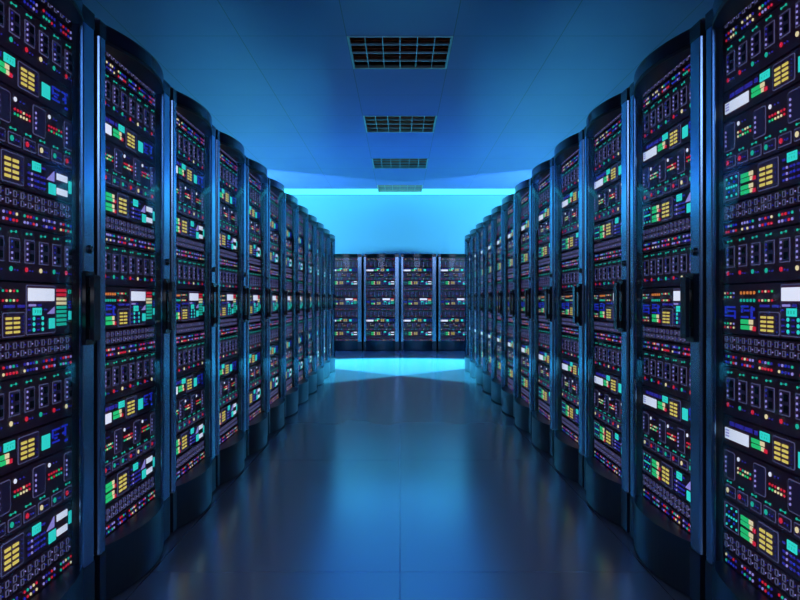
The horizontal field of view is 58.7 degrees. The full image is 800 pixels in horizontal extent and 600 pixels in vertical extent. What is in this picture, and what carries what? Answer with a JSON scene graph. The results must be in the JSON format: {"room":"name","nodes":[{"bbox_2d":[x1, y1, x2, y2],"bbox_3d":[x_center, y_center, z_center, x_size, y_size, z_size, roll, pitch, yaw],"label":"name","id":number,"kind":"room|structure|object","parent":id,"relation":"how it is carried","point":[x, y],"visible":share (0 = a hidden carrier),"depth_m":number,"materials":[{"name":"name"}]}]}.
{"room":"server room","nodes":[
{"label":"server room","id":0,"kind":"room"},
{"bbox_2d":[82,0,713,188],"bbox_3d":[0.000,-2.430,6.385,11.200,0.100,19.170,0,0,0],"label":"ceiling","id":1,"kind":"structure","parent":0,"point":[521,78],"depth_m":7.54,"materials":[{"name":"paint"}]},
{"bbox_2d":[347,36,452,68],"bbox_3d":[0.000,-2.497,6.860,0.980,0.246,0.920,0,0,0],"label":"ceiling vent","id":2,"kind":"object","parent":1,"relation":"in","point":[367,49],"visible":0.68,"depth_m":7.08,"materials":[{"name":"grey metal"}]},
{"bbox_2d":[363,116,436,132],"bbox_3d":[0.000,-2.497,9.629,0.980,0.246,0.920,0,0,0],"label":"ceiling vent","id":3,"kind":"object","parent":1,"relation":"in","point":[373,124],"visible":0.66,"depth_m":9.86,"materials":[{"name":"grey metal"}]},
{"bbox_2d":[285,189,514,193],"bbox_3d":[0.000,-2.371,15.569,10.800,0.012,0.799,0,0,0],"label":"light strip","id":4,"kind":"object","parent":1,"relation":"attached to","point":[289,191],"visible":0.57,"depth_m":15.50,"materials":[{"name":"blue plastic"}]},
{"bbox_2d":[371,158,428,168],"bbox_3d":[0.000,-2.497,12.398,0.980,0.246,0.920,0,0,0],"label":"ceiling vent","id":5,"kind":"object","parent":1,"relation":"in","point":[386,163],"visible":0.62,"depth_m":12.62,"materials":[{"name":"grey"}]},
{"bbox_2d":[377,185,422,191],"bbox_3d":[0.000,-2.497,15.167,0.980,0.246,0.920,0,0,0],"label":"ceiling vent","id":6,"kind":"object","parent":1,"relation":"in","point":[399,188],"visible":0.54,"depth_m":15.42,"materials":[{"name":"grey"}]},
{"bbox_2d":[109,347,691,599],"bbox_3d":[0.000,1.110,6.385,11.200,0.120,19.170,0,0,0],"label":"floor","id":7,"kind":"structure","parent":0,"point":[400,477],"depth_m":3.51,"materials":[{"name":"tile"}]},
{"bbox_2d":[0,0,99,599],"bbox_3d":[-1.487,0.047,1.992,1.052,2.006,0.735,0,0,0],"label":"tall cabinet","id":8,"kind":"object","parent":7,"relation":"on","point":[50,286],"visible":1,"depth_m":2.12,"materials":[{"name":"grey metal"}]},
{"bbox_2d":[0,522,4,537],"bbox_3d":[-1.056,0.605,1.871,0.004,0.049,0.066,0,0,0],"label":"control panel","id":9,"kind":"object","parent":8,"relation":"on","point":[2,524],"depth_m":1.89,"materials":[{"name":"black plastic"}]},
{"bbox_2d":[0,127,4,140],"bbox_3d":[-1.056,-0.448,1.871,0.004,0.048,0.066,0,0,0],"label":"control panel","id":10,"kind":"object","parent":8,"relation":"on","point":[2,129],"depth_m":1.89,"materials":[{"name":"black plastic"}]},
{"bbox_2d":[8,511,20,532],"bbox_3d":[-1.056,0.605,1.951,0.004,0.049,0.066,0,0,0],"label":"control panel","id":11,"kind":"object","parent":8,"relation":"on","point":[14,517],"depth_m":1.95,"materials":[{"name":"black plastic"}]},
{"bbox_2d":[8,126,20,147],"bbox_3d":[-1.056,-0.448,1.951,0.004,0.048,0.066,0,0,0],"label":"control panel","id":12,"kind":"object","parent":8,"relation":"on","point":[14,132],"depth_m":1.95,"materials":[{"name":"black plastic"}]},
{"bbox_2d":[23,503,35,523],"bbox_3d":[-1.056,0.605,2.031,0.004,0.049,0.066,0,0,0],"label":"control panel","id":13,"kind":"object","parent":8,"relation":"on","point":[29,509],"depth_m":2.03,"materials":[{"name":"black plastic"}]},
{"bbox_2d":[23,133,35,153],"bbox_3d":[-1.056,-0.448,2.031,0.004,0.048,0.066,0,0,0],"label":"control panel","id":14,"kind":"object","parent":8,"relation":"on","point":[29,139],"depth_m":2.03,"materials":[{"name":"black plastic"}]},
{"bbox_2d":[38,495,49,514],"bbox_3d":[-1.056,0.605,2.111,0.004,0.049,0.066,0,0,0],"label":"control panel","id":15,"kind":"object","parent":8,"relation":"on","point":[43,500],"depth_m":2.11,"materials":[{"name":"black plastic"}]},
{"bbox_2d":[38,140,49,158],"bbox_3d":[-1.056,-0.448,2.111,0.004,0.048,0.066,0,0,0],"label":"control panel","id":16,"kind":"object","parent":8,"relation":"on","point":[43,145],"depth_m":2.11,"materials":[{"name":"black plastic"}]},
{"bbox_2d":[51,488,61,506],"bbox_3d":[-1.056,0.605,2.191,0.004,0.049,0.066,0,0,0],"label":"control panel","id":17,"kind":"object","parent":8,"relation":"on","point":[56,493],"depth_m":2.19,"materials":[{"name":"black plastic"}]},
{"bbox_2d":[51,145,61,163],"bbox_3d":[-1.056,-0.448,2.191,0.004,0.048,0.066,0,0,0],"label":"control panel","id":18,"kind":"object","parent":8,"relation":"on","point":[56,150],"depth_m":2.19,"materials":[{"name":"black plastic"}]},
{"bbox_2d":[64,481,71,499],"bbox_3d":[-1.056,0.605,2.266,0.004,0.049,0.056,0,0,0],"label":"control panel","id":19,"kind":"object","parent":8,"relation":"on","point":[67,484],"depth_m":2.26,"materials":[{"name":"black plastic"}]},
{"bbox_2d":[64,151,71,167],"bbox_3d":[-1.056,-0.448,2.266,0.004,0.048,0.056,0,0,0],"label":"control panel","id":20,"kind":"object","parent":8,"relation":"on","point":[67,154],"depth_m":2.26,"materials":[{"name":"black"}]},
{"bbox_2d":[94,18,174,599],"bbox_3d":[-1.487,0.047,2.768,1.052,2.006,0.735,0,0,0],"label":"tall cabinet","id":21,"kind":"object","parent":7,"relation":"on","point":[132,93],"visible":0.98,"depth_m":2.75,"materials":[{"name":"grey metal"}]},
{"bbox_2d":[105,461,110,474],"bbox_3d":[-1.056,0.605,2.566,0.004,0.049,0.066,0,0,0],"label":"control panel","id":22,"kind":"object","parent":21,"relation":"on","point":[107,463],"depth_m":2.57,"materials":[{"name":"black plastic"}]},
{"bbox_2d":[105,169,110,183],"bbox_3d":[-1.056,-0.448,2.566,0.004,0.048,0.066,0,0,0],"label":"control panel","id":23,"kind":"object","parent":21,"relation":"on","point":[107,171],"depth_m":2.57,"materials":[{"name":"black"}]},
{"bbox_2d":[112,456,119,470],"bbox_3d":[-1.056,0.605,2.646,0.004,0.049,0.066,0,0,0],"label":"control panel","id":24,"kind":"object","parent":21,"relation":"on","point":[115,459],"depth_m":2.64,"materials":[{"name":"black plastic"}]},
{"bbox_2d":[112,172,119,186],"bbox_3d":[-1.056,-0.448,2.646,0.004,0.048,0.066,0,0,0],"label":"control panel","id":25,"kind":"object","parent":21,"relation":"on","point":[115,175],"depth_m":2.65,"materials":[{"name":"black"}]},
{"bbox_2d":[121,451,127,465],"bbox_3d":[-1.056,0.605,2.726,0.004,0.049,0.066,0,0,0],"label":"control panel","id":26,"kind":"object","parent":21,"relation":"on","point":[124,454],"depth_m":2.73,"materials":[{"name":"black plastic"}]},
{"bbox_2d":[121,176,127,190],"bbox_3d":[-1.056,-0.448,2.726,0.004,0.048,0.066,0,0,0],"label":"control panel","id":27,"kind":"object","parent":21,"relation":"on","point":[124,179],"depth_m":2.73,"materials":[{"name":"black"}]},
{"bbox_2d":[129,447,134,460],"bbox_3d":[-1.056,0.605,2.806,0.004,0.049,0.066,0,0,0],"label":"control panel","id":28,"kind":"object","parent":21,"relation":"on","point":[131,449],"depth_m":2.80,"materials":[{"name":"black plastic"}]},
{"bbox_2d":[129,180,134,193],"bbox_3d":[-1.056,-0.448,2.806,0.004,0.048,0.066,0,0,0],"label":"control panel","id":29,"kind":"object","parent":21,"relation":"on","point":[131,182],"depth_m":2.80,"materials":[{"name":"black"}]},
{"bbox_2d":[136,443,142,456],"bbox_3d":[-1.056,0.605,2.886,0.004,0.049,0.066,0,0,0],"label":"control panel","id":30,"kind":"object","parent":21,"relation":"on","point":[139,446],"depth_m":2.88,"materials":[{"name":"black plastic"}]},
{"bbox_2d":[136,183,142,196],"bbox_3d":[-1.056,-0.448,2.886,0.004,0.048,0.066,0,0,0],"label":"control panel","id":31,"kind":"object","parent":21,"relation":"on","point":[139,186],"depth_m":2.88,"materials":[{"name":"black plastic"}]},
{"bbox_2d":[143,439,148,451],"bbox_3d":[-1.056,0.605,2.966,0.004,0.049,0.066,0,0,0],"label":"control panel","id":32,"kind":"object","parent":21,"relation":"on","point":[145,441],"depth_m":2.96,"materials":[{"name":"black plastic"}]},
{"bbox_2d":[143,186,148,198],"bbox_3d":[-1.056,-0.448,2.966,0.004,0.048,0.066,0,0,0],"label":"control panel","id":33,"kind":"object","parent":21,"relation":"on","point":[145,188],"depth_m":2.96,"materials":[{"name":"black plastic"}]},
{"bbox_2d":[150,435,154,447],"bbox_3d":[-1.056,0.605,3.041,0.004,0.049,0.056,0,0,0],"label":"control panel","id":34,"kind":"object","parent":21,"relation":"on","point":[152,437],"depth_m":3.03,"materials":[{"name":"black plastic"}]},
{"bbox_2d":[150,189,154,201],"bbox_3d":[-1.056,-0.448,3.041,0.004,0.048,0.056,0,0,0],"label":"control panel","id":35,"kind":"object","parent":21,"relation":"on","point":[152,191],"depth_m":3.03,"materials":[{"name":"plastic"}]},
{"bbox_2d":[170,87,219,532],"bbox_3d":[-1.487,0.047,3.542,1.052,2.006,0.735,0,0,0],"label":"tall cabinet","id":36,"kind":"object","parent":7,"relation":"on","point":[192,131],"visible":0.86,"depth_m":3.56,"materials":[{"name":"grey metal"}]},
{"bbox_2d":[178,420,181,431],"bbox_3d":[-1.056,0.605,3.421,0.004,0.049,0.066,0,0,0],"label":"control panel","id":37,"kind":"object","parent":36,"relation":"on","point":[179,421],"depth_m":3.42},
{"bbox_2d":[178,202,181,211],"bbox_3d":[-1.056,-0.448,3.421,0.004,0.048,0.066,0,0,0],"label":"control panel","id":38,"kind":"object","parent":36,"relation":"on","point":[179,203],"depth_m":3.42,"materials":[{"name":"plastic"}]},
{"bbox_2d":[183,418,186,428],"bbox_3d":[-1.056,0.605,3.501,0.004,0.049,0.066,0,0,0],"label":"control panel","id":39,"kind":"object","parent":36,"relation":"on","point":[184,419],"depth_m":3.50,"materials":[{"name":"plastic"}]},
{"bbox_2d":[183,204,186,213],"bbox_3d":[-1.056,-0.448,3.501,0.004,0.048,0.066,0,0,0],"label":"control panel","id":40,"kind":"object","parent":36,"relation":"on","point":[184,205],"depth_m":3.50,"materials":[{"name":"plastic"}]},
{"bbox_2d":[188,415,191,425],"bbox_3d":[-1.056,0.605,3.581,0.004,0.049,0.066,0,0,0],"label":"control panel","id":41,"kind":"object","parent":36,"relation":"on","point":[189,416],"depth_m":3.58,"materials":[{"name":"plastic"}]},
{"bbox_2d":[188,206,191,215],"bbox_3d":[-1.056,-0.448,3.581,0.004,0.048,0.066,0,0,0],"label":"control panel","id":42,"kind":"object","parent":36,"relation":"on","point":[189,207],"depth_m":3.58,"materials":[{"name":"plastic"}]},
{"bbox_2d":[193,413,196,422],"bbox_3d":[-1.056,0.605,3.661,0.004,0.049,0.066,0,0,0],"label":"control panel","id":43,"kind":"object","parent":36,"relation":"on","point":[194,414],"depth_m":3.66,"materials":[{"name":"plastic"}]},
{"bbox_2d":[215,129,249,486],"bbox_3d":[-1.487,0.047,4.317,1.052,2.006,0.735,0,0,0],"label":"tall cabinet","id":44,"kind":"object","parent":7,"relation":"on","point":[230,159],"visible":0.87,"depth_m":4.39,"materials":[{"name":"grey metal"}]},
{"bbox_2d":[246,157,271,455],"bbox_3d":[-1.487,0.047,5.093,1.052,2.006,0.735,0,0,0],"label":"tall cabinet","id":45,"kind":"object","parent":7,"relation":"on","point":[257,278],"visible":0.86,"depth_m":5.17,"materials":[{"name":"grey metal"}]},
{"bbox_2d":[250,293,260,314],"bbox_3d":[-1.266,0.029,5.091,0.425,0.154,0.673,0,0,0],"label":"panel","id":46,"kind":"object","parent":45,"relation":"on","point":[255,298],"depth_m":5.20,"materials":[{"name":"multicoloured"}]},
{"bbox_2d":[267,177,287,433],"bbox_3d":[-1.487,0.047,5.867,1.052,2.006,0.735,0,0,0],"label":"tall cabinet","id":47,"kind":"object","parent":7,"relation":"on","point":[276,190],"visible":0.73,"depth_m":6.04,"materials":[{"name":"grey metal"}]},
{"bbox_2d":[272,294,278,312],"bbox_3d":[-1.266,0.029,5.866,0.425,0.154,0.673,0,0,0],"label":"panel","id":48,"kind":"object","parent":47,"relation":"on","point":[275,297],"depth_m":6.03,"materials":[{"name":"multicoloured"}]},
{"bbox_2d":[284,193,299,416],"bbox_3d":[-1.487,0.047,6.643,1.052,2.006,0.735,0,0,0],"label":"tall cabinet","id":49,"kind":"object","parent":7,"relation":"on","point":[290,202],"visible":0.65,"depth_m":6.81,"materials":[{"name":"grey metal"}]},
{"bbox_2d":[288,295,291,310],"bbox_3d":[-1.266,0.029,6.641,0.425,0.154,0.673,0,0,0],"label":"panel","id":50,"kind":"object","parent":49,"relation":"on","point":[289,296],"depth_m":6.83,"materials":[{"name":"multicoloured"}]},
{"bbox_2d":[297,205,309,403],"bbox_3d":[-1.487,0.047,7.418,1.052,2.006,0.735,0,0,0],"label":"tall cabinet","id":51,"kind":"object","parent":7,"relation":"on","point":[302,212],"visible":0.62,"depth_m":7.63,"materials":[{"name":"grey metal"}]},
{"bbox_2d":[300,295,302,309],"bbox_3d":[-1.266,0.029,7.416,0.425,0.154,0.673,0,0,0],"label":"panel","id":52,"kind":"object","parent":51,"relation":"on","point":[301,296],"depth_m":7.64,"materials":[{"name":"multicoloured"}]},
{"bbox_2d":[307,214,317,393],"bbox_3d":[-1.487,0.047,8.193,1.052,2.006,0.735,0,0,0],"label":"tall cabinet","id":53,"kind":"object","parent":7,"relation":"on","point":[311,220],"visible":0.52,"depth_m":8.40,"materials":[{"name":"grey metal"}]},
{"bbox_2d":[316,222,324,385],"bbox_3d":[-1.487,0.047,8.967,1.052,2.006,0.735,0,0,0],"label":"tall cabinet","id":54,"kind":"object","parent":7,"relation":"on","point":[319,227],"visible":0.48,"depth_m":9.24,"materials":[{"name":"grey metal"}]},
{"bbox_2d":[323,228,330,378],"bbox_3d":[-1.487,0.047,9.742,1.052,2.006,0.735,0,0,0],"label":"tall cabinet","id":55,"kind":"object","parent":7,"relation":"on","point":[326,233],"visible":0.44,"depth_m":10.02,"materials":[{"name":"grey metal"}]},
{"bbox_2d":[329,234,335,372],"bbox_3d":[-1.487,0.047,10.518,1.052,2.006,0.735,0,0,0],"label":"tall cabinet","id":56,"kind":"object","parent":7,"relation":"on","point":[332,237],"visible":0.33,"depth_m":10.80,"materials":[{"name":"grey metal"}]},
{"bbox_2d":[334,254,363,350],"bbox_3d":[-1.163,0.047,15.244,0.735,2.006,1.052,0,0,0],"label":"tall cabinet","id":57,"kind":"object","parent":7,"relation":"on","point":[348,268],"visible":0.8,"depth_m":14.82,"materials":[{"name":"grey metal"}]},
{"bbox_2d":[334,298,357,304],"bbox_3d":[-1.164,0.029,15.023,0.673,0.154,0.425,0,0,0],"label":"panel","id":58,"kind":"object","parent":57,"relation":"on","point":[339,301],"depth_m":14.81,"materials":[{"name":"multicoloured"}]},
{"bbox_2d":[364,254,398,350],"bbox_3d":[-0.388,0.047,15.244,0.735,2.006,1.052,0,0,0],"label":"tall cabinet","id":59,"kind":"object","parent":7,"relation":"on","point":[381,271],"visible":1,"depth_m":14.81,"materials":[{"name":"grey metal"}]},
{"bbox_2d":[366,298,394,304],"bbox_3d":[-0.389,0.029,15.023,0.673,0.154,0.425,0,0,0],"label":"panel","id":60,"kind":"object","parent":59,"relation":"on","point":[369,301],"depth_m":14.82,"materials":[{"name":"multicoloured"}]},
{"bbox_2d":[401,254,435,350],"bbox_3d":[0.388,0.047,15.244,0.735,2.006,1.052,0,0,0],"label":"tall cabinet","id":61,"kind":"object","parent":7,"relation":"on","point":[418,271],"visible":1,"depth_m":14.81,"materials":[{"name":"grey metal"}]},
{"bbox_2d":[403,298,431,304],"bbox_3d":[0.386,0.029,15.023,0.673,0.154,0.425,0,0,0],"label":"panel","id":62,"kind":"object","parent":61,"relation":"on","point":[406,301],"depth_m":14.81,"materials":[{"name":"multicoloured"}]},
{"bbox_2d":[436,254,465,350],"bbox_3d":[1.163,0.047,15.244,0.735,2.006,1.052,0,0,0],"label":"tall cabinet","id":63,"kind":"object","parent":7,"relation":"on","point":[450,268],"visible":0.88,"depth_m":14.82,"materials":[{"name":"grey metal"}]},
{"bbox_2d":[441,298,465,304],"bbox_3d":[1.161,0.029,15.023,0.673,0.154,0.425,0,0,0],"label":"panel","id":64,"kind":"object","parent":63,"relation":"on","point":[444,301],"depth_m":14.81,"materials":[{"name":"multicoloured"}]},
{"bbox_2d":[465,234,470,371],"bbox_3d":[1.487,0.047,10.518,1.052,2.006,0.735,0,0,0],"label":"tall cabinet","id":65,"kind":"object","parent":7,"relation":"on","point":[467,237],"visible":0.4,"depth_m":10.82,"materials":[{"name":"grey metal"}]},
{"bbox_2d":[470,229,476,377],"bbox_3d":[1.487,0.047,9.742,1.052,2.006,0.735,0,0,0],"label":"tall cabinet","id":66,"kind":"object","parent":7,"relation":"on","point":[473,234],"visible":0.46,"depth_m":10.06,"materials":[{"name":"grey metal"}]},
{"bbox_2d":[476,222,483,384],"bbox_3d":[1.487,0.047,8.967,1.052,2.006,0.735,0,0,0],"label":"tall cabinet","id":67,"kind":"object","parent":7,"relation":"on","point":[479,227],"visible":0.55,"depth_m":9.23,"materials":[{"name":"grey metal"}]},
{"bbox_2d":[483,215,492,393],"bbox_3d":[1.487,0.047,8.193,1.052,2.006,0.735,0,0,0],"label":"tall cabinet","id":68,"kind":"object","parent":7,"relation":"on","point":[487,220],"visible":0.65,"depth_m":8.39,"materials":[{"name":"grey metal"}]},
{"bbox_2d":[491,205,502,403],"bbox_3d":[1.487,0.047,7.418,1.052,2.006,0.735,0,0,0],"label":"tall cabinet","id":69,"kind":"object","parent":7,"relation":"on","point":[497,212],"visible":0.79,"depth_m":7.56,"materials":[{"name":"grey metal"}]},
{"bbox_2d":[502,193,515,416],"bbox_3d":[1.487,0.047,6.643,1.052,2.006,0.735,0,0,0],"label":"tall cabinet","id":70,"kind":"object","parent":7,"relation":"on","point":[508,202],"visible":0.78,"depth_m":6.75,"materials":[{"name":"grey metal"}]},
{"bbox_2d":[515,177,531,433],"bbox_3d":[1.487,0.047,5.867,1.052,2.006,0.735,0,0,0],"label":"tall cabinet","id":71,"kind":"object","parent":7,"relation":"on","point":[523,190],"visible":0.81,"depth_m":5.93,"materials":[{"name":"grey metal"}]},
{"bbox_2d":[521,294,524,311],"bbox_3d":[1.266,0.029,5.869,0.425,0.154,0.673,0,0,0],"label":"panel","id":72,"kind":"object","parent":71,"relation":"on","point":[522,295],"depth_m":6.11,"materials":[{"name":"blue"}]},
{"bbox_2d":[532,157,553,455],"bbox_3d":[1.487,0.047,5.093,1.052,2.006,0.735,0,0,0],"label":"tall cabinet","id":73,"kind":"object","parent":7,"relation":"on","point":[543,173],"visible":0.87,"depth_m":5.20,"materials":[{"name":"grey metal"}]},
{"bbox_2d":[539,293,544,313],"bbox_3d":[1.266,0.029,5.094,0.425,0.154,0.673,0,0,0],"label":"panel","id":74,"kind":"object","parent":73,"relation":"on","point":[541,295],"depth_m":5.31,"materials":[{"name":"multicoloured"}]},
{"bbox_2d":[554,129,584,486],"bbox_3d":[1.487,0.047,4.317,1.052,2.006,0.735,0,0,0],"label":"tall cabinet","id":75,"kind":"object","parent":7,"relation":"on","point":[569,154],"visible":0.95,"depth_m":4.36,"materials":[{"name":"grey metal"}]},
{"bbox_2d":[584,87,629,532],"bbox_3d":[1.487,0.047,3.542,1.052,2.006,0.735,0,0,0],"label":"tall cabinet","id":76,"kind":"object","parent":7,"relation":"on","point":[607,129],"visible":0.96,"depth_m":3.55,"materials":[{"name":"grey metal"}]},
{"bbox_2d":[608,414,611,425],"bbox_3d":[1.056,0.605,3.584,0.004,0.049,0.066,0,0,0],"label":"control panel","id":77,"kind":"object","parent":76,"relation":"on","point":[609,415],"depth_m":3.58,"materials":[{"name":"plastic"}]},
{"bbox_2d":[612,417,616,428],"bbox_3d":[1.056,0.605,3.504,0.004,0.049,0.066,0,0,0],"label":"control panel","id":78,"kind":"object","parent":76,"relation":"on","point":[614,419],"depth_m":3.50,"materials":[{"name":"plastic"}]},
{"bbox_2d":[612,204,616,214],"bbox_3d":[1.056,-0.448,3.504,0.004,0.048,0.066,0,0,0],"label":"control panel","id":79,"kind":"object","parent":76,"relation":"on","point":[614,206],"depth_m":3.50,"materials":[{"name":"plastic"}]},
{"bbox_2d":[617,420,620,430],"bbox_3d":[1.056,0.605,3.424,0.004,0.049,0.066,0,0,0],"label":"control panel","id":80,"kind":"object","parent":76,"relation":"on","point":[618,421],"depth_m":3.43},
{"bbox_2d":[617,202,620,212],"bbox_3d":[1.056,-0.448,3.424,0.004,0.048,0.066,0,0,0],"label":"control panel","id":81,"kind":"object","parent":76,"relation":"on","point":[618,203],"depth_m":3.43,"materials":[{"name":"plastic"}]},
{"bbox_2d":[630,18,705,599],"bbox_3d":[1.487,0.047,2.768,1.052,2.006,0.735,0,0,0],"label":"tall cabinet","id":82,"kind":"object","parent":7,"relation":"on","point":[668,88],"visible":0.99,"depth_m":2.77,"materials":[{"name":"grey metal"}]},
{"bbox_2d":[644,434,648,447],"bbox_3d":[1.056,0.605,3.049,0.004,0.049,0.066,0,0,0],"label":"control panel","id":83,"kind":"object","parent":82,"relation":"on","point":[646,436],"depth_m":3.05,"materials":[{"name":"black plastic"}]},
{"bbox_2d":[644,190,648,201],"bbox_3d":[1.056,-0.448,3.049,0.004,0.048,0.066,0,0,0],"label":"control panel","id":84,"kind":"object","parent":82,"relation":"on","point":[646,192],"depth_m":3.05,"materials":[{"name":"plastic"}]},
{"bbox_2d":[650,438,655,451],"bbox_3d":[1.056,0.605,2.969,0.004,0.049,0.066,0,0,0],"label":"control panel","id":85,"kind":"object","parent":82,"relation":"on","point":[652,440],"depth_m":2.97,"materials":[{"name":"black plastic"}]},
{"bbox_2d":[650,187,655,199],"bbox_3d":[1.056,-0.448,2.969,0.004,0.048,0.066,0,0,0],"label":"control panel","id":86,"kind":"object","parent":82,"relation":"on","point":[652,189],"depth_m":2.97,"materials":[{"name":"black plastic"}]},
{"bbox_2d":[657,442,662,455],"bbox_3d":[1.056,0.605,2.889,0.004,0.049,0.066,0,0,0],"label":"control panel","id":87,"kind":"object","parent":82,"relation":"on","point":[659,444],"depth_m":2.89,"materials":[{"name":"black plastic"}]},
{"bbox_2d":[657,184,662,196],"bbox_3d":[1.056,-0.448,2.889,0.004,0.048,0.066,0,0,0],"label":"control panel","id":88,"kind":"object","parent":82,"relation":"on","point":[659,186],"depth_m":2.89,"materials":[{"name":"black plastic"}]},
{"bbox_2d":[664,446,670,460],"bbox_3d":[1.056,0.605,2.809,0.004,0.049,0.066,0,0,0],"label":"control panel","id":89,"kind":"object","parent":82,"relation":"on","point":[667,449],"depth_m":2.81,"materials":[{"name":"black plastic"}]},
{"bbox_2d":[664,181,670,193],"bbox_3d":[1.056,-0.448,2.809,0.004,0.048,0.066,0,0,0],"label":"control panel","id":90,"kind":"object","parent":82,"relation":"on","point":[667,184],"depth_m":2.81,"materials":[{"name":"black"}]},
{"bbox_2d":[672,450,678,465],"bbox_3d":[1.056,0.605,2.729,0.004,0.049,0.066,0,0,0],"label":"control panel","id":91,"kind":"object","parent":82,"relation":"on","point":[675,453],"depth_m":2.73,"materials":[{"name":"black plastic"}]},
{"bbox_2d":[672,177,678,190],"bbox_3d":[1.056,-0.448,2.729,0.004,0.048,0.066,0,0,0],"label":"control panel","id":92,"kind":"object","parent":82,"relation":"on","point":[675,180],"depth_m":2.73,"materials":[{"name":"black"}]},
{"bbox_2d":[680,454,687,470],"bbox_3d":[1.056,0.605,2.649,0.004,0.049,0.066,0,0,0],"label":"control panel","id":93,"kind":"object","parent":82,"relation":"on","point":[683,457],"depth_m":2.64,"materials":[{"name":"black plastic"}]},
{"bbox_2d":[680,173,687,187],"bbox_3d":[1.056,-0.448,2.649,0.004,0.048,0.066,0,0,0],"label":"control panel","id":94,"kind":"object","parent":82,"relation":"on","point":[683,176],"depth_m":2.64,"materials":[{"name":"black"}]},
{"bbox_2d":[705,0,799,599],"bbox_3d":[1.487,0.047,1.992,1.052,2.006,0.735,0,0,0],"label":"tall cabinet","id":95,"kind":"object","parent":7,"relation":"on","point":[753,46],"visible":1,"depth_m":2.12,"materials":[{"name":"grey metal"}]},
{"bbox_2d":[726,480,735,498],"bbox_3d":[1.056,0.605,2.274,0.004,0.049,0.066,0,0,0],"label":"control panel","id":96,"kind":"object","parent":95,"relation":"on","point":[730,484],"depth_m":2.27,"materials":[{"name":"black plastic"}]},
{"bbox_2d":[726,152,735,168],"bbox_3d":[1.056,-0.448,2.274,0.004,0.048,0.066,0,0,0],"label":"control panel","id":97,"kind":"object","parent":95,"relation":"on","point":[730,156],"depth_m":2.27,"materials":[{"name":"black"}]},
{"bbox_2d":[737,486,747,506],"bbox_3d":[1.056,0.605,2.194,0.004,0.049,0.066,0,0,0],"label":"control panel","id":98,"kind":"object","parent":95,"relation":"on","point":[742,491],"depth_m":2.19,"materials":[{"name":"black plastic"}]},
{"bbox_2d":[737,147,747,163],"bbox_3d":[1.056,-0.448,2.194,0.004,0.048,0.066,0,0,0],"label":"control panel","id":99,"kind":"object","parent":95,"relation":"on","point":[742,152],"depth_m":2.19,"materials":[{"name":"black"}]},
{"bbox_2d":[750,493,761,514],"bbox_3d":[1.056,0.605,2.114,0.004,0.049,0.066,0,0,0],"label":"control panel","id":100,"kind":"object","parent":95,"relation":"on","point":[755,498],"depth_m":2.11,"materials":[{"name":"black plastic"}]},
{"bbox_2d":[750,141,761,158],"bbox_3d":[1.056,-0.448,2.114,0.004,0.048,0.066,0,0,0],"label":"control panel","id":101,"kind":"object","parent":95,"relation":"on","point":[755,146],"depth_m":2.11,"materials":[{"name":"black plastic"}]},
{"bbox_2d":[764,501,775,522],"bbox_3d":[1.056,0.605,2.034,0.004,0.049,0.066,0,0,0],"label":"control panel","id":102,"kind":"object","parent":95,"relation":"on","point":[769,506],"depth_m":2.03,"materials":[{"name":"black plastic"}]},
{"bbox_2d":[764,135,775,153],"bbox_3d":[1.056,-0.448,2.034,0.004,0.048,0.066,0,0,0],"label":"control panel","id":103,"kind":"object","parent":95,"relation":"on","point":[769,140],"depth_m":2.03,"materials":[{"name":"black plastic"}]},
{"bbox_2d":[778,509,791,531],"bbox_3d":[1.056,0.605,1.954,0.004,0.049,0.066,0,0,0],"label":"control panel","id":104,"kind":"object","parent":95,"relation":"on","point":[784,515],"depth_m":1.95,"materials":[{"name":"black plastic"}]},
{"bbox_2d":[778,128,791,147],"bbox_3d":[1.056,-0.448,1.954,0.004,0.048,0.066,0,0,0],"label":"control panel","id":105,"kind":"object","parent":95,"relation":"on","point":[784,134],"depth_m":1.95,"materials":[{"name":"black plastic"}]},
{"bbox_2d":[794,518,799,537],"bbox_3d":[1.056,0.605,1.874,0.004,0.049,0.066,0,0,0],"label":"control panel","id":106,"kind":"object","parent":95,"relation":"on","point":[796,520],"depth_m":1.89,"materials":[{"name":"black plastic"}]},
{"bbox_2d":[794,123,799,141],"bbox_3d":[1.056,-0.448,1.874,0.004,0.048,0.066,0,0,0],"label":"control panel","id":107,"kind":"object","parent":95,"relation":"on","point":[796,125],"depth_m":1.89,"materials":[{"name":"black plastic"}]},
{"bbox_2d":[290,194,510,346],"bbox_3d":[0.000,-0.655,16.045,11.500,3.650,0.150,0,0,0],"label":"wall","id":108,"kind":"structure","parent":0,"point":[362,224],"depth_m":15.97,"materials":[{"name":"blue paint"}]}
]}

